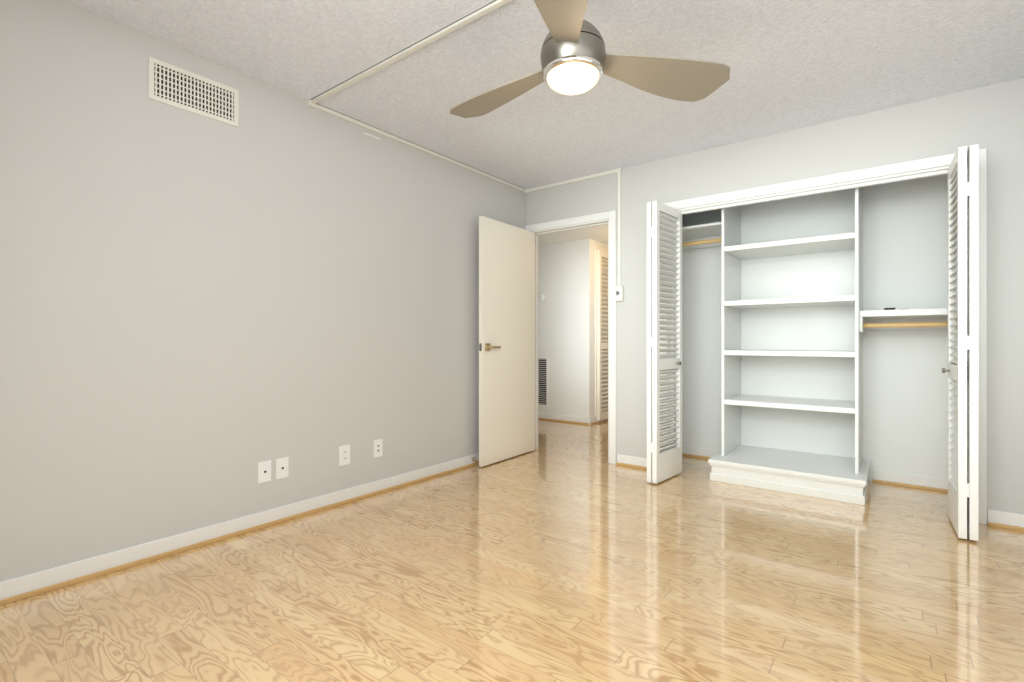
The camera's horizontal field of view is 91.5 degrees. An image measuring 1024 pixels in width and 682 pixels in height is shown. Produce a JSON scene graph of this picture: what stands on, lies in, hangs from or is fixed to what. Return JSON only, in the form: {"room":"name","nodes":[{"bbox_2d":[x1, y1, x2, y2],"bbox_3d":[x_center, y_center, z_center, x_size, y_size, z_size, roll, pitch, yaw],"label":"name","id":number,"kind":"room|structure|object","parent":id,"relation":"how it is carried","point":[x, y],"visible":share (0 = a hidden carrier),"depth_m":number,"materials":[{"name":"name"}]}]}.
{"room":"empty bedroom","nodes":[
{"label":"empty bedroom","id":0,"kind":"room"},
{"bbox_2d":[0,0,525,581],"bbox_3d":[-1.234,-0.200,3.005,0.100,2.440,4.560,0,0,37],"label":"wall","id":1,"kind":"structure","parent":0,"point":[200,316],"depth_m":2.49,"materials":[{"name":"grey paint"}]},
{"bbox_2d":[148,56,238,126],"bbox_3d":[-1.569,-1.228,2.481,0.006,0.195,0.400,0,0,37],"label":"air vent","id":2,"kind":"object","parent":1,"relation":"in","point":[175,86],"visible":1,"depth_m":2.46,"materials":[{"name":"white metal"}]},
{"bbox_2d":[0,453,478,605],"bbox_3d":[-1.184,0.978,2.967,0.026,0.085,4.360,0,0,37],"label":"baseboard","id":3,"kind":"structure","parent":1,"relation":"attached to","point":[30,585],"depth_m":2.47,"materials":[{"name":"white wood"}]},
{"bbox_2d":[258,460,270,483],"bbox_3d":[-1.361,0.720,2.750,0.009,0.116,0.072,0,0,37],"label":"electrical outlet","id":4,"kind":"object","parent":1,"relation":"attached to","point":[264,471],"visible":1,"depth_m":2.75,"materials":[{"name":"white plastic"}]},
{"bbox_2d":[276,457,288,479],"bbox_3d":[-1.300,0.720,2.829,0.009,0.116,0.072,0,0,37],"label":"electrical outlet","id":5,"kind":"object","parent":1,"relation":"attached to","point":[282,467],"visible":1,"depth_m":2.83,"materials":[{"name":"white plastic"}]},
{"bbox_2d":[339,444,349,465],"bbox_3d":[-1.055,0.720,3.149,0.008,0.124,0.078,0,0,37],"label":"electrical outlet","id":6,"kind":"object","parent":1,"relation":"attached to","point":[344,454],"visible":1,"depth_m":3.14,"materials":[{"name":"white plastic"}]},
{"bbox_2d":[373,439,382,457],"bbox_3d":[-0.899,0.720,3.353,0.006,0.116,0.072,0,0,37],"label":"electrical outlet","id":7,"kind":"object","parent":1,"relation":"attached to","point":[378,448],"visible":1,"depth_m":3.35,"materials":[{"name":"white plastic"}]},
{"bbox_2d":[0,419,1023,681],"bbox_3d":[0.412,1.070,3.507,5.300,0.100,7.360,0,0,37],"label":"floor","id":8,"kind":"structure","parent":0,"point":[564,553],"depth_m":2.02,"materials":[{"name":"brown wood"}]},
{"bbox_2d":[682,187,956,504],"bbox_3d":[2.067,-0.160,3.610,2.298,2.360,0.694,0,0,37],"label":"shelf unit","id":9,"kind":"object","parent":8,"relation":"on","point":[797,321],"visible":0.75,"depth_m":3.80,"materials":[{"name":"white wood"}]},
{"bbox_2d":[61,0,1023,188],"bbox_3d":[0.395,-1.470,2.171,3.700,0.100,5.220,0,0,37],"label":"ceiling","id":10,"kind":"structure","parent":0,"point":[795,64],"depth_m":2.53,"materials":[{"name":"white paint"}]},
{"bbox_2d":[307,0,621,285],"bbox_3d":[0.143,-0.935,3.304,1.720,0.970,2.210,0,0,37],"label":"conduit","id":11,"kind":"object","parent":10,"relation":"attached to","point":[459,23],"visible":0.98,"depth_m":3.03,"materials":[{"name":"white plastic"}]},
{"bbox_2d":[450,0,729,117],"bbox_3d":[0.124,-1.181,1.906,1.102,0.478,1.180,0,0,37],"label":"ceiling fan","id":12,"kind":"object","parent":10,"relation":"hanging from","point":[576,58],"visible":1,"depth_m":1.90,"materials":[{"name":"silver metal"}]},
{"bbox_2d":[538,239,607,417],"bbox_3d":[0.758,-0.165,6.052,2.750,2.370,2.900,0,0,37],"label":"wall","id":13,"kind":"structure","parent":0,"point":[566,311],"depth_m":6.27,"materials":[{"name":"white paint"}]},
{"bbox_2d":[538,294,543,300],"bbox_3d":[0.379,-0.570,6.502,0.084,0.084,0.028,0,0,37],"label":"thermostat","id":14,"kind":"object","parent":13,"relation":"attached to","point":[541,297],"visible":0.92,"depth_m":6.49,"materials":[{"name":"white plastic"}]},
{"bbox_2d":[538,357,547,406],"bbox_3d":[0.346,0.530,6.541,0.300,0.640,0.006,0,0,37],"label":"air vent","id":15,"kind":"object","parent":13,"relation":"in","point":[542,381],"visible":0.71,"depth_m":6.49,"materials":[{"name":"white metal"}]},
{"bbox_2d":[538,412,591,424],"bbox_3d":[0.390,0.978,6.496,1.426,0.085,0.029,0,0,37],"label":"baseboard","id":16,"kind":"structure","parent":13,"relation":"attached to","point":[544,416],"depth_m":6.28,"materials":[{"name":"white wood"}]},
{"bbox_2d":[595,245,607,422],"bbox_3d":[1.270,-0.085,6.504,0.012,2.210,0.760,0,0,37],"label":"door frame","id":17,"kind":"structure","parent":13,"relation":"attached to","point":[597,248],"depth_m":6.23,"materials":[{"name":"beige wood"}]},
{"bbox_2d":[598,249,607,420],"bbox_3d":[1.298,-0.075,6.482,0.070,2.130,0.680,0,0,37],"label":"door","id":18,"kind":"structure","parent":13,"relation":"in","point":[602,413],"depth_m":6.25,"materials":[{"name":"beige wood"}]},
{"bbox_2d":[538,224,607,245],"bbox_3d":[0.749,-1.300,6.122,2.650,0.100,2.800,0,0,37],"label":"ceiling","id":19,"kind":"structure","parent":0,"point":[598,233],"depth_m":5.92,"materials":[{"name":"white paint"}]},
{"bbox_2d":[526,78,1023,514],"bbox_3d":[1.552,-0.200,3.678,3.500,2.440,0.100,0,0,37],"label":"wall","id":20,"kind":"structure","parent":0,"point":[990,118],"depth_m":3.10,"materials":[{"name":"grey paint"}]},
{"bbox_2d":[479,216,534,466],"bbox_3d":[-0.021,0.003,4.326,0.135,2.015,0.790,0,0,37],"label":"door","id":21,"kind":"structure","parent":20,"relation":"in","point":[506,341],"depth_m":4.26,"materials":[{"name":"beige wood"}]},
{"bbox_2d":[525,210,615,463],"bbox_3d":[0.528,-0.032,4.464,0.928,2.104,0.128,0,0,37],"label":"door frame","id":22,"kind":"structure","parent":20,"relation":"attached to","point":[591,220],"depth_m":4.18,"materials":[{"name":"white wood"}]},
{"bbox_2d":[614,286,623,300],"bbox_3d":[0.878,-0.390,4.106,0.072,0.120,0.042,0,0,37],"label":"light switch","id":23,"kind":"object","parent":20,"relation":"attached to","point":[618,293],"visible":1,"depth_m":4.09,"materials":[{"name":"white plastic"}]},
{"bbox_2d":[616,454,646,469],"bbox_3d":[1.010,0.978,4.015,0.360,0.085,0.026,0,0,37],"label":"baseboard","id":24,"kind":"structure","parent":20,"relation":"attached to","point":[623,460],"depth_m":4.04,"materials":[{"name":"white wood"}]},
{"bbox_2d":[647,201,681,483],"bbox_3d":[1.148,0.008,3.694,0.110,2.000,0.432,0,0,42],"label":"bifold door","id":25,"kind":"structure","parent":20,"relation":"in","point":[664,250],"depth_m":3.64,"materials":[{"name":"white wood"}]},
{"bbox_2d":[660,148,986,524],"bbox_3d":[1.929,-0.026,3.381,1.864,2.092,0.116,0,0,37],"label":"trim","id":26,"kind":"structure","parent":20,"relation":"attached to","point":[903,168],"depth_m":2.98,"materials":[{"name":"white wood"}]},
{"bbox_2d":[942,144,977,540],"bbox_3d":[2.427,0.008,2.716,0.122,2.000,0.433,0,0,37],"label":"bifold door","id":27,"kind":"structure","parent":20,"relation":"in","point":[962,370],"depth_m":2.55,"materials":[{"name":"white wood"}]},
{"bbox_2d":[987,509,1023,530],"bbox_3d":[2.757,0.978,2.674,0.305,0.085,0.026,0,0,37],"label":"baseboard","id":28,"kind":"structure","parent":20,"relation":"attached to","point":[1001,519],"depth_m":2.72,"materials":[{"name":"white wood"}]},
{"bbox_2d":[682,174,956,480],"bbox_3d":[2.140,-0.200,3.706,2.500,2.440,0.660,0,0,37],"label":"wall","id":29,"kind":"structure","parent":0,"point":[905,378],"depth_m":3.56,"materials":[{"name":"white paint"}]},
{"bbox_2d":[682,446,720,458],"bbox_3d":[1.602,0.978,4.392,0.610,0.085,0.026,0,0,37],"label":"baseboard","id":30,"kind":"structure","parent":29,"relation":"attached to","point":[704,453],"depth_m":4.36,"materials":[{"name":"white wood"}]},
{"bbox_2d":[873,470,947,492],"bbox_3d":[2.899,0.978,3.397,0.720,0.085,0.026,0,0,37],"label":"baseboard","id":31,"kind":"structure","parent":29,"relation":"attached to","point":[899,479],"depth_m":3.48,"materials":[{"name":"white wood"}]}
]}

